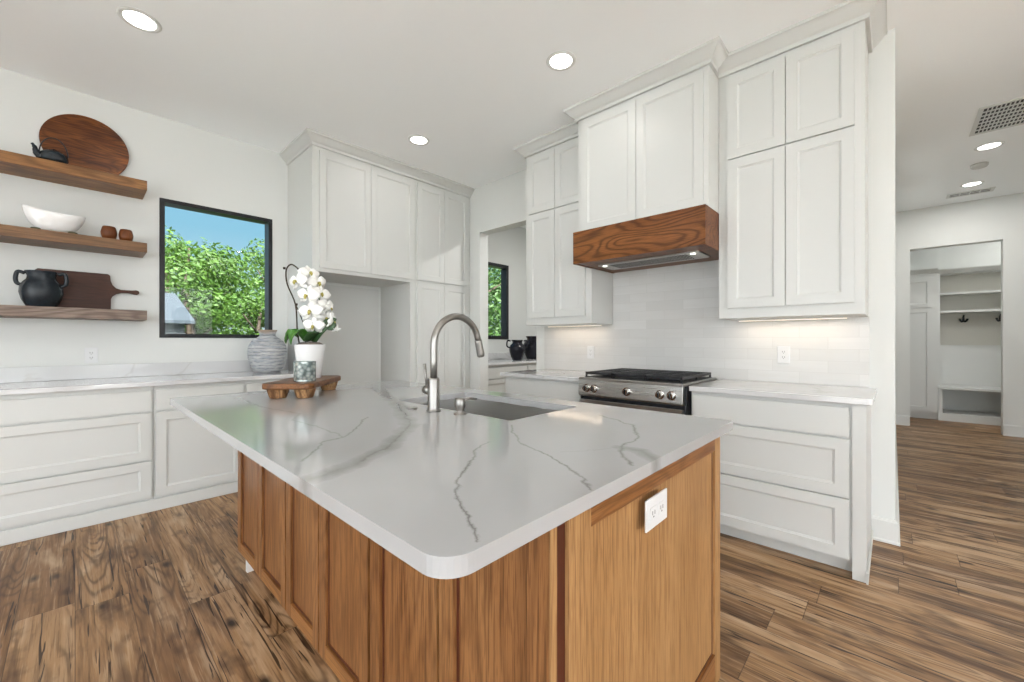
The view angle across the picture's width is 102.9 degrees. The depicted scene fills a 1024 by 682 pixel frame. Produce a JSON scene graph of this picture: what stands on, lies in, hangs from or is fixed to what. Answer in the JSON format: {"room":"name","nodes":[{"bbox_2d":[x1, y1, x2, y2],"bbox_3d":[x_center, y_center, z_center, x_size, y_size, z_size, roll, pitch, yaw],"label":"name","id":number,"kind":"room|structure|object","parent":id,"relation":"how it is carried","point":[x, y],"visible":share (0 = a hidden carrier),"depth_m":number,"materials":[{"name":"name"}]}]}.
{"room":"kitchen","nodes":[
{"label":"kitchen","id":0,"kind":"room"},
{"bbox_2d":[0,68,535,381],"bbox_3d":[-2.490,-0.325,3.926,0.160,3.050,8.740,0,0,43],"label":"wall","id":1,"kind":"structure","parent":0,"point":[177,161],"depth_m":3.26,"materials":[{"name":"white paint"}]},
{"bbox_2d":[0,150,146,199],"bbox_3d":[-3.523,-1.174,2.484,0.299,0.072,1.922,0,0,43],"label":"floating shelf","id":2,"kind":"object","parent":1,"relation":"attached to","point":[11,163],"visible":1,"depth_m":2.84,"materials":[{"name":"brown wood"}]},
{"bbox_2d":[31,137,68,163],"bbox_3d":[-3.163,-1.307,2.809,0.140,0.194,0.156,0,0,-4],"label":"teapot","id":3,"kind":"object","parent":2,"relation":"on","point":[49,154],"visible":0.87,"depth_m":2.77,"materials":[{"name":"black metal"}]},
{"bbox_2d":[39,149,68,163],"bbox_3d":[-3.163,-1.258,2.817,0.140,0.094,0.140,0,0,43],"label":"pot","id":4,"kind":"object","parent":3,"relation":"attached to","point":[49,154],"depth_m":2.78,"materials":[{"name":"black metal"}]},
{"bbox_2d":[39,114,128,174],"bbox_3d":[-3.172,-1.444,3.041,0.038,0.464,0.464,0,0,43],"label":"round cutting board","id":5,"kind":"object","parent":2,"relation":"on","point":[89,143],"visible":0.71,"depth_m":3.04,"materials":[{"name":"brown wood"}]},
{"bbox_2d":[0,224,146,257],"bbox_3d":[-3.523,-0.704,2.484,0.299,0.072,1.922,0,0,43],"label":"floating shelf","id":6,"kind":"object","parent":1,"relation":"attached to","point":[11,234],"visible":1,"depth_m":2.83,"materials":[{"name":"brown wood"}]},
{"bbox_2d":[21,204,85,233],"bbox_3d":[-3.168,-0.825,2.827,0.164,0.169,0.296,0,0,43],"label":"serving bowl","id":7,"kind":"object","parent":6,"relation":"on","point":[39,218],"visible":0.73,"depth_m":2.77,"materials":[{"name":"white ceramic"}]},
{"bbox_2d":[100,225,116,238],"bbox_3d":[-2.927,-0.785,2.963,0.088,0.089,0.088,0,0,43],"label":"wooden cup","id":8,"kind":"object","parent":6,"relation":"on","point":[106,231],"visible":0.88,"depth_m":2.94,"materials":[{"name":"brown wood"}]},
{"bbox_2d":[118,229,132,240],"bbox_3d":[-2.866,-0.782,3.029,0.082,0.083,0.082,0,0,43],"label":"wooden cup","id":9,"kind":"object","parent":6,"relation":"on","point":[124,234],"visible":0.89,"depth_m":3.00,"materials":[{"name":"brown wood"}]},
{"bbox_2d":[0,305,146,320],"bbox_3d":[-3.523,-0.194,2.484,0.299,0.072,1.922,0,0,43],"label":"floating shelf","id":10,"kind":"object","parent":1,"relation":"attached to","point":[6,311],"visible":1,"depth_m":2.81,"materials":[{"name":"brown wood"}]},
{"bbox_2d":[13,269,68,306],"bbox_3d":[-3.194,-0.353,2.770,0.204,0.244,0.204,0,0,5],"label":"jug","id":11,"kind":"object","parent":10,"relation":"on","point":[40,287],"visible":0.98,"depth_m":2.71,"materials":[{"name":"black ceramic"}]},
{"bbox_2d":[35,268,138,308],"bbox_3d":[-3.160,-0.371,3.053,0.030,0.281,0.550,0,0,43],"label":"paddle cutting board","id":12,"kind":"object","parent":10,"relation":"on","point":[84,289],"visible":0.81,"depth_m":3.04,"materials":[{"name":"brown wood"}]},
{"bbox_2d":[84,348,97,362],"bbox_3d":[-3.171,0.108,3.075,0.007,0.116,0.072,0,0,43],"label":"wall outlet","id":13,"kind":"object","parent":1,"relation":"attached to","point":[90,354],"visible":1,"depth_m":3.07,"materials":[{"name":"white plastic"}]},
{"bbox_2d":[88,351,93,359],"bbox_3d":[-3.169,0.108,3.073,0.002,0.068,0.034,0,0,43],"label":"receptacle","id":14,"kind":"object","parent":13,"relation":"attached to","point":[90,353],"depth_m":3.07,"materials":[{"name":"grey plastic"}]},
{"bbox_2d":[159,198,271,337],"bbox_3d":[-2.658,-0.605,3.702,0.122,1.153,0.834,0,0,43],"label":"window","id":15,"kind":"structure","parent":1,"relation":"in","point":[163,202],"depth_m":3.62,"materials":[{"name":"black metal"}]},
{"bbox_2d":[488,262,508,338],"bbox_3d":[-0.384,-0.605,6.136,0.122,1.153,0.843,0,0,43],"label":"window","id":16,"kind":"structure","parent":1,"relation":"in","point":[504,268],"depth_m":6.38,"materials":[{"name":"black metal"}]},
{"bbox_2d":[0,0,1023,228],"bbox_3d":[2.517,-1.925,1.926,10.250,0.150,12.950,0,0,43],"label":"ceiling","id":17,"kind":"structure","parent":0,"point":[473,78],"depth_m":2.69,"materials":[{"name":"white paint"}]},
{"bbox_2d":[116,6,161,32],"bbox_3d":[-2.144,-1.846,2.351,0.196,0.006,0.196,0,0,43],"label":"recessed light","id":18,"kind":"object","parent":17,"relation":"in","point":[136,18],"visible":1,"depth_m":2.34,"materials":[{"name":"white paint"}]},
{"bbox_2d":[408,135,429,144],"bbox_3d":[-0.857,-1.846,3.755,0.196,0.006,0.196,0,0,43],"label":"recessed light","id":19,"kind":"object","parent":17,"relation":"in","point":[414,139],"visible":1,"depth_m":3.75,"materials":[{"name":"white paint"}]},
{"bbox_2d":[546,51,575,70],"bbox_3d":[0.324,-1.846,2.695,0.196,0.006,0.196,0,0,43],"label":"recessed light","id":20,"kind":"object","parent":17,"relation":"in","point":[558,60],"visible":1,"depth_m":2.69,"materials":[{"name":"white paint"}]},
{"bbox_2d":[946,187,995,198],"bbox_3d":[5.705,-1.845,5.084,0.400,0.008,0.180,0,0,43],"label":"ceiling vent","id":21,"kind":"object","parent":17,"relation":"in","point":[990,189],"visible":1,"depth_m":5.08,"materials":[{"name":"white metal"}]},
{"bbox_2d":[950,189,990,196],"bbox_3d":[5.705,-1.845,5.084,0.340,0.006,0.120,0,0,43],"label":"grille","id":22,"kind":"object","parent":21,"relation":"attached to","point":[978,191],"depth_m":5.08,"materials":[{"name":"white metal"}]},
{"bbox_2d":[960,181,984,186],"bbox_3d":[5.420,-1.846,4.808,0.196,0.006,0.196,0,0,43],"label":"recessed light","id":23,"kind":"object","parent":17,"relation":"in","point":[970,184],"visible":1,"depth_m":4.81,"materials":[{"name":"white paint"}]},
{"bbox_2d":[970,162,988,169],"bbox_3d":[4.891,-1.831,4.271,0.130,0.036,0.130,0,0,43],"label":"smoke detector","id":24,"kind":"object","parent":17,"relation":"attached to","point":[980,165],"visible":1,"depth_m":4.24,"materials":[{"name":"grey plastic"}]},
{"bbox_2d":[974,141,1004,150],"bbox_3d":[4.526,-1.846,3.871,0.196,0.006,0.196,0,0,43],"label":"recessed light","id":25,"kind":"object","parent":17,"relation":"in","point":[991,145],"visible":1,"depth_m":3.87,"materials":[{"name":"white paint"}]},
{"bbox_2d":[969,97,1023,136],"bbox_3d":[4.156,-1.845,3.234,0.660,0.008,0.600,0,0,43],"label":"ceiling vent","id":26,"kind":"object","parent":17,"relation":"in","point":[1007,114],"visible":1,"depth_m":3.36,"materials":[{"name":"white metal"}]},
{"bbox_2d":[0,417,1023,681],"bbox_3d":[2.513,1.250,2.032,10.100,0.100,12.800,0,0,43],"label":"floor","id":27,"kind":"structure","parent":0,"point":[168,594],"depth_m":1.86,"materials":[{"name":"brown wood"}]},
{"bbox_2d":[0,386,152,531],"bbox_3d":[-3.060,0.758,2.743,0.618,0.884,0.922,0,0,43],"label":"base cabinet","id":28,"kind":"object","parent":27,"relation":"on","point":[66,454],"visible":0.98,"depth_m":2.58,"materials":[{"name":"grey paint"}]},
{"bbox_2d":[0,481,237,546],"bbox_3d":[-3.110,1.157,2.253,0.016,0.084,3.848,0,0,43],"label":"baseboard","id":29,"kind":"structure","parent":27,"relation":"on","point":[25,533],"depth_m":2.71,"materials":[{"name":"grey paint"}]},
{"bbox_2d":[153,381,243,498],"bbox_3d":[-2.557,0.758,3.282,0.618,0.884,0.551,0,0,43],"label":"base cabinet","id":30,"kind":"object","parent":27,"relation":"on","point":[187,456],"visible":0.65,"depth_m":3.00,"materials":[{"name":"grey paint"}]},
{"bbox_2d":[244,378,286,391],"bbox_3d":[-2.192,0.758,3.674,0.618,0.884,0.517,0,0,43],"label":"base cabinet","id":31,"kind":"object","parent":27,"relation":"on","point":[249,385],"visible":0.12,"depth_m":3.33,"materials":[{"name":"grey paint"}]},
{"bbox_2d":[279,128,418,384],"bbox_3d":[-1.644,-0.325,4.195,0.707,3.048,1.148,0,0,43],"label":"tall cabinet","id":32,"kind":"object","parent":27,"relation":"on","point":[351,208],"visible":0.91,"depth_m":4.11,"materials":[{"name":"grey paint"}]},
{"bbox_2d":[415,169,474,388],"bbox_3d":[-0.982,-0.325,4.904,0.707,3.048,0.790,0,0,43],"label":"pantry cabinet","id":33,"kind":"object","parent":27,"relation":"on","point":[442,205],"visible":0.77,"depth_m":4.69,"materials":[{"name":"grey paint"}]},
{"bbox_2d":[238,437,719,681],"bbox_3d":[-0.349,0.757,1.798,2.065,0.884,0.985,0,0,43],"label":"kitchen island","id":34,"kind":"object","parent":27,"relation":"on","point":[596,596],"visible":0.56,"depth_m":1.09,"materials":[{"name":"brown wood"}]},
{"bbox_2d":[170,380,732,578],"bbox_3d":[-0.458,0.300,1.748,2.224,0.030,1.290,0,0,43],"label":"island countertop","id":35,"kind":"structure","parent":34,"relation":"on","point":[449,495],"depth_m":1.01,"materials":[{"name":"stone"}]},
{"bbox_2d":[262,375,340,398],"bbox_3d":[-1.127,0.246,2.229,0.247,0.076,0.496,0,0,-6],"label":"wooden riser","id":36,"kind":"object","parent":35,"relation":"on","point":[277,389],"visible":0.89,"depth_m":2.02,"materials":[{"name":"brown wood"}]},
{"bbox_2d":[294,361,315,381],"bbox_3d":[-1.072,0.157,2.112,0.106,0.102,0.106,0,0,43],"label":"votive holder","id":37,"kind":"object","parent":36,"relation":"on","point":[304,371],"visible":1,"depth_m":2.07,"materials":[{"name":"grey glass"}]},
{"bbox_2d":[283,264,340,377],"bbox_3d":[-1.127,-0.115,2.297,0.306,0.644,0.190,0,0,-20],"label":"potted orchid","id":38,"kind":"object","parent":36,"relation":"on","point":[323,319],"visible":0.99,"depth_m":2.26,"materials":[{"name":"white plant"}]},
{"bbox_2d":[422,313,484,411],"bbox_3d":[-0.246,0.083,1.762,0.092,0.404,0.307,0,0,43],"label":"kitchen faucet","id":39,"kind":"object","parent":35,"relation":"on","point":[431,387],"visible":1,"depth_m":1.66,"materials":[{"name":"silver metal"}]},
{"bbox_2d":[426,378,440,411],"bbox_3d":[-0.319,0.217,1.660,0.059,0.135,0.059,0,0,43],"label":"base","id":40,"kind":"object","parent":39,"relation":"attached to","point":[432,384],"depth_m":1.64,"materials":[{"name":"silver metal"}]},
{"bbox_2d":[454,397,476,414],"bbox_3d":[-0.182,0.253,1.612,0.052,0.064,0.112,0,0,43],"label":"soap dispenser","id":41,"kind":"object","parent":35,"relation":"on","point":[460,403],"visible":1,"depth_m":1.57,"materials":[{"name":"silver metal"}]},
{"bbox_2d":[417,397,557,419],"bbox_3d":[-0.135,0.427,1.872,0.794,0.223,0.470,0,0,43],"label":"sink","id":42,"kind":"object","parent":35,"relation":"in","point":[506,411],"visible":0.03,"depth_m":2.12,"materials":[{"name":"silver metal"}]},
{"bbox_2d":[645,488,666,532],"bbox_3d":[0.366,0.426,1.031,0.007,0.077,0.124,0,0,43],"label":"wall outlet","id":43,"kind":"object","parent":34,"relation":"attached to","point":[656,505],"visible":1,"depth_m":1.02,"materials":[{"name":"white plastic"}]},
{"bbox_2d":[650,505,656,520],"bbox_3d":[0.351,0.426,1.012,0.002,0.030,0.034,0,0,43],"label":"receptacle","id":44,"kind":"object","parent":43,"relation":"attached to","point":[653,508],"depth_m":1.01,"materials":[{"name":"grey plastic"}]},
{"bbox_2d":[658,499,664,514],"bbox_3d":[0.384,0.426,1.047,0.002,0.030,0.034,0,0,43],"label":"receptacle","id":45,"kind":"object","parent":43,"relation":"attached to","point":[661,502],"depth_m":1.04,"materials":[{"name":"grey plastic"}]},
{"bbox_2d":[488,363,526,392],"bbox_3d":[-0.324,0.758,5.674,0.618,0.884,0.947,0,0,43],"label":"base cabinet","id":46,"kind":"object","parent":27,"relation":"on","point":[496,383],"visible":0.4,"depth_m":5.39,"materials":[{"name":"grey paint"}]},
{"bbox_2d":[488,358,535,365],"bbox_3d":[0.026,0.300,6.030,0.644,0.031,1.947,0,0,43],"label":"countertop","id":47,"kind":"structure","parent":46,"relation":"on","point":[524,360],"depth_m":5.67,"materials":[{"name":"stone"}]},
{"bbox_2d":[488,352,525,359],"bbox_3d":[-0.203,0.232,6.244,0.019,0.104,1.947,0,0,43],"label":"backsplash strip","id":48,"kind":"object","parent":47,"relation":"on","point":[491,356],"visible":0.11,"depth_m":6.24,"materials":[{"name":"stone"}]},
{"bbox_2d":[506,340,527,359],"bbox_3d":[0.077,0.133,6.031,0.240,0.303,0.247,0,0,43],"label":"vase","id":49,"kind":"object","parent":47,"relation":"on","point":[516,349],"visible":0.98,"depth_m":5.95,"materials":[{"name":"black ceramic"}]},
{"bbox_2d":[523,336,535,358],"bbox_3d":[0.324,0.102,6.442,0.300,0.364,0.300,0,0,-36],"label":"vase","id":50,"kind":"object","parent":47,"relation":"on","point":[530,351],"visible":0.79,"depth_m":6.33,"materials":[{"name":"black ceramic"}]},
{"bbox_2d":[527,363,535,369],"bbox_3d":[0.341,0.758,6.385,0.618,0.884,0.997,0,0,43],"label":"base cabinet","id":51,"kind":"object","parent":27,"relation":"on","point":[530,366],"visible":0.07,"depth_m":5.88,"materials":[{"name":"grey paint"}]},
{"bbox_2d":[505,376,580,401],"bbox_3d":[0.453,0.758,3.667,0.845,0.882,0.638,0,0,43],"label":"base cabinet","id":52,"kind":"object","parent":27,"relation":"on","point":[545,388],"visible":0.17,"depth_m":3.41,"materials":[{"name":"grey paint"}]},
{"bbox_2d":[500,369,593,381],"bbox_3d":[0.437,0.300,3.667,0.872,0.031,0.660,0,0,43],"label":"countertop","id":53,"kind":"structure","parent":52,"relation":"on","point":[551,374],"depth_m":3.58,"materials":[{"name":"stone"}]},
{"bbox_2d":[578,368,716,414],"bbox_3d":[1.009,0.717,3.057,0.790,0.965,0.744,0,0,43],"label":"gas range","id":54,"kind":"object","parent":27,"relation":"on","point":[667,391],"visible":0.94,"depth_m":2.82,"materials":[{"name":"silver metal"}]},
{"bbox_2d":[579,376,715,386],"bbox_3d":[1.016,0.281,3.072,0.780,0.016,0.662,0,0,43],"label":"cooktop","id":55,"kind":"object","parent":54,"relation":"in","point":[610,380],"depth_m":2.84,"materials":[{"name":"silver metal"}]},
{"bbox_2d":[692,391,872,584],"bbox_3d":[1.661,0.758,2.532,0.853,0.882,0.648,0,0,43],"label":"base cabinet","id":56,"kind":"object","parent":27,"relation":"on","point":[795,475],"visible":0.73,"depth_m":2.23,"materials":[{"name":"grey paint"}]},
{"bbox_2d":[689,379,876,404],"bbox_3d":[1.663,0.300,2.522,0.872,0.031,0.660,0,0,43],"label":"countertop","id":57,"kind":"structure","parent":56,"relation":"on","point":[809,392],"depth_m":2.37,"materials":[{"name":"stone"}]},
{"bbox_2d":[910,268,937,419],"bbox_3d":[6.382,0.050,6.572,0.636,2.299,0.598,0,0,43],"label":"tall cabinet","id":58,"kind":"object","parent":27,"relation":"on","point":[923,282],"visible":0.37,"depth_m":6.28,"materials":[{"name":"grey paint"}]},
{"bbox_2d":[938,264,1000,425],"bbox_3d":[7.160,0.047,5.873,1.452,2.304,0.558,0,0,43],"label":"shelving unit","id":59,"kind":"object","parent":27,"relation":"on","point":[969,352],"visible":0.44,"depth_m":6.25,"materials":[{"name":"grey paint"}]},
{"bbox_2d":[959,315,968,321],"bbox_3d":[7.005,-0.347,6.330,0.106,0.119,0.067,0,0,43],"label":"coat hook","id":60,"kind":"object","parent":59,"relation":"attached to","point":[963,317],"visible":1,"depth_m":6.33,"materials":[{"name":"black metal"}]},
{"bbox_2d":[940,309,1000,313],"bbox_3d":[7.240,-0.453,5.959,1.380,0.035,0.292,0,0,43],"label":"shelf","id":61,"kind":"object","parent":59,"relation":"attached to","point":[942,311],"depth_m":6.21,"materials":[{"name":"grey paint"}]},
{"bbox_2d":[940,290,1000,295],"bbox_3d":[7.240,-0.730,5.959,1.380,0.030,0.292,0,0,43],"label":"shelf","id":62,"kind":"object","parent":59,"relation":"attached to","point":[969,292],"depth_m":6.19,"materials":[{"name":"grey paint"}]},
{"bbox_3d":[-4.324,0.758,1.390,0.618,0.884,0.929,0,0,43],"label":"base cabinet","id":63,"kind":"object","parent":27,"relation":"on","visible":0},
{"bbox_2d":[0,370,293,395],"bbox_3d":[-3.319,0.300,2.448,0.644,0.031,3.848,0,0,43],"label":"countertop","id":64,"kind":"structure","parent":63,"relation":"on","point":[15,388],"depth_m":2.87,"materials":[{"name":"stone"}]},
{"bbox_2d":[0,359,287,382],"bbox_3d":[-3.548,0.232,2.662,0.019,0.104,3.848,0,0,43],"label":"backsplash strip","id":65,"kind":"object","parent":64,"relation":"on","point":[72,372],"visible":1,"depth_m":3.16,"materials":[{"name":"stone"}]},
{"bbox_2d":[247,330,286,372],"bbox_3d":[-2.224,0.092,3.713,0.312,0.385,0.312,0,0,43],"label":"ribbed vase","id":66,"kind":"object","parent":64,"relation":"on","point":[267,353],"visible":0.99,"depth_m":3.61,"materials":[{"name":"ceramic"}]},
{"bbox_2d":[470,169,848,390],"bbox_3d":[0.644,-0.325,4.023,4.290,3.050,0.140,0,0,43],"label":"wall","id":67,"kind":"structure","parent":0,"point":[499,205],"depth_m":4.90,"materials":[{"name":"white paint"}]},
{"bbox_2d":[513,121,612,326],"bbox_3d":[0.463,-0.994,3.791,0.811,1.711,0.445,0,0,43],"label":"upper cabinet","id":68,"kind":"object","parent":67,"relation":"attached to","point":[559,291],"depth_m":3.64,"materials":[{"name":"grey paint"}]},
{"bbox_2d":[563,36,728,231],"bbox_3d":[1.052,-1.354,3.103,1.160,0.992,0.645,0,0,43],"label":"upper cabinet","id":69,"kind":"object","parent":67,"relation":"attached to","point":[648,142],"visible":0.9,"depth_m":2.83,"materials":[{"name":"grey paint"}]},
{"bbox_2d":[573,204,718,272],"bbox_3d":[1.054,-0.728,3.112,0.994,0.260,0.608,0,0,43],"label":"range hood","id":70,"kind":"object","parent":69,"relation":"attached to","point":[691,234],"visible":0.98,"depth_m":2.87,"materials":[{"name":"brown wood"}]},
{"bbox_2d":[544,260,868,387],"bbox_3d":[1.258,-0.286,3.347,2.520,1.141,0.009,0,0,43],"label":"tile backsplash","id":71,"kind":"structure","parent":67,"relation":"attached to","point":[667,317],"depth_m":3.17,"materials":[{"name":"white tile"}]},
{"bbox_2d":[587,346,593,358],"bbox_3d":[0.737,0.105,3.822,0.072,0.116,0.007,0,0,43],"label":"wall outlet","id":72,"kind":"object","parent":71,"relation":"attached to","point":[590,349],"visible":1,"depth_m":3.82,"materials":[{"name":"white plastic"}]},
{"bbox_2d":[777,346,789,362],"bbox_3d":[1.851,0.092,2.781,0.072,0.116,0.007,0,0,43],"label":"wall outlet","id":73,"kind":"object","parent":71,"relation":"attached to","point":[783,352],"visible":1,"depth_m":2.78,"materials":[{"name":"white plastic"}]},
{"bbox_2d":[781,349,786,359],"bbox_3d":[1.849,0.092,2.779,0.034,0.068,0.002,0,0,43],"label":"receptacle","id":74,"kind":"object","parent":73,"relation":"attached to","point":[783,351],"depth_m":2.78,"materials":[{"name":"grey plastic"}]},
{"bbox_2d":[718,0,886,321],"bbox_3d":[1.785,-0.994,2.555,0.830,1.711,0.445,0,0,43],"label":"upper cabinet","id":75,"kind":"object","parent":67,"relation":"attached to","point":[793,100],"depth_m":2.43,"materials":[{"name":"grey paint"}]},
{"bbox_2d":[865,28,894,519],"bbox_3d":[3.836,-0.325,4.196,0.140,3.050,4.750,0,0,43],"label":"wall","id":76,"kind":"structure","parent":0,"point":[881,62],"depth_m":2.45,"materials":[{"name":"white paint"}]},
{"bbox_2d":[871,415,909,545],"bbox_3d":[3.902,1.130,4.120,0.164,0.140,4.774,0,0,44],"label":"baseboard","id":77,"kind":"structure","parent":76,"relation":"attached to","point":[885,530],"depth_m":2.46,"materials":[{"name":"white paint"}]},
{"bbox_2d":[910,241,1000,412],"bbox_3d":[7.235,-0.325,6.283,4.000,3.050,0.140,0,0,43],"label":"wall","id":78,"kind":"structure","parent":0,"point":[982,254],"depth_m":6.36,"materials":[{"name":"white paint"}]},
{"bbox_2d":[895,192,1023,434],"bbox_3d":[7.511,-0.325,4.109,5.630,3.050,0.140,0,0,43],"label":"wall","id":79,"kind":"structure","parent":0,"point":[999,218],"depth_m":5.30,"materials":[{"name":"white paint"}]},
{"bbox_2d":[1003,424,1023,437],"bbox_3d":[6.708,1.130,4.749,1.275,0.140,0.020,0,0,43],"label":"baseboard","id":80,"kind":"structure","parent":79,"relation":"attached to","point":[1008,430],"depth_m":5.13,"materials":[{"name":"white paint"}]},
{"label":"outside","id":81,"kind":"structure","parent":0,"visible":0},
{"bbox_3d":[-11.447,1.600,24.372,130.000,0.200,140.000,0,0,43],"label":"lawn","id":82,"kind":"structure","parent":81,"visible":0},
{"bbox_2d":[165,293,194,333],"bbox_3d":[-6.805,0.315,6.779,1.500,2.370,2.220,0,0,43],"label":"garden shed","id":83,"kind":"object","parent":82,"relation":"on","point":[177,316],"visible":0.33,"depth_m":7.05,"materials":[{"name":"metal"}]},
{"bbox_2d":[165,235,235,333],"bbox_3d":[-13.682,-1.463,16.397,4.728,5.934,4.733,0,0,-39],"label":"leafy tree","id":84,"kind":"object","parent":82,"relation":"on","point":[168,244],"visible":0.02,"depth_m":16.95,"materials":[{"name":"green plant"}]},
{"bbox_2d":[165,225,264,333],"bbox_3d":[-8.135,-0.512,10.359,3.433,4.612,3.372,0,0,1],"label":"leafy tree","id":85,"kind":"object","parent":82,"relation":"on","point":[208,269],"visible":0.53,"depth_m":9.74,"materials":[{"name":"green plant"}]},
{"bbox_2d":[213,238,264,333],"bbox_3d":[-8.679,-1.051,15.259,4.248,5.345,4.655,0,0,43],"label":"leafy tree","id":86,"kind":"object","parent":82,"relation":"on","point":[259,260],"visible":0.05,"depth_m":14.65,"materials":[{"name":"green plant"}]},
{"bbox_2d":[219,289,264,334],"bbox_3d":[-5.147,0.208,8.655,2.236,2.590,2.017,0,0,0],"label":"leafy tree","id":87,"kind":"object","parent":82,"relation":"on","point":[255,316],"visible":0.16,"depth_m":8.40,"materials":[{"name":"green plant"}]},
{"bbox_2d":[488,267,500,335],"bbox_3d":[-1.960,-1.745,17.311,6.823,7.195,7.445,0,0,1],"label":"leafy tree","id":88,"kind":"object","parent":82,"relation":"on","point":[496,318],"visible":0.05,"depth_m":17.20,"materials":[{"name":"green plant"}]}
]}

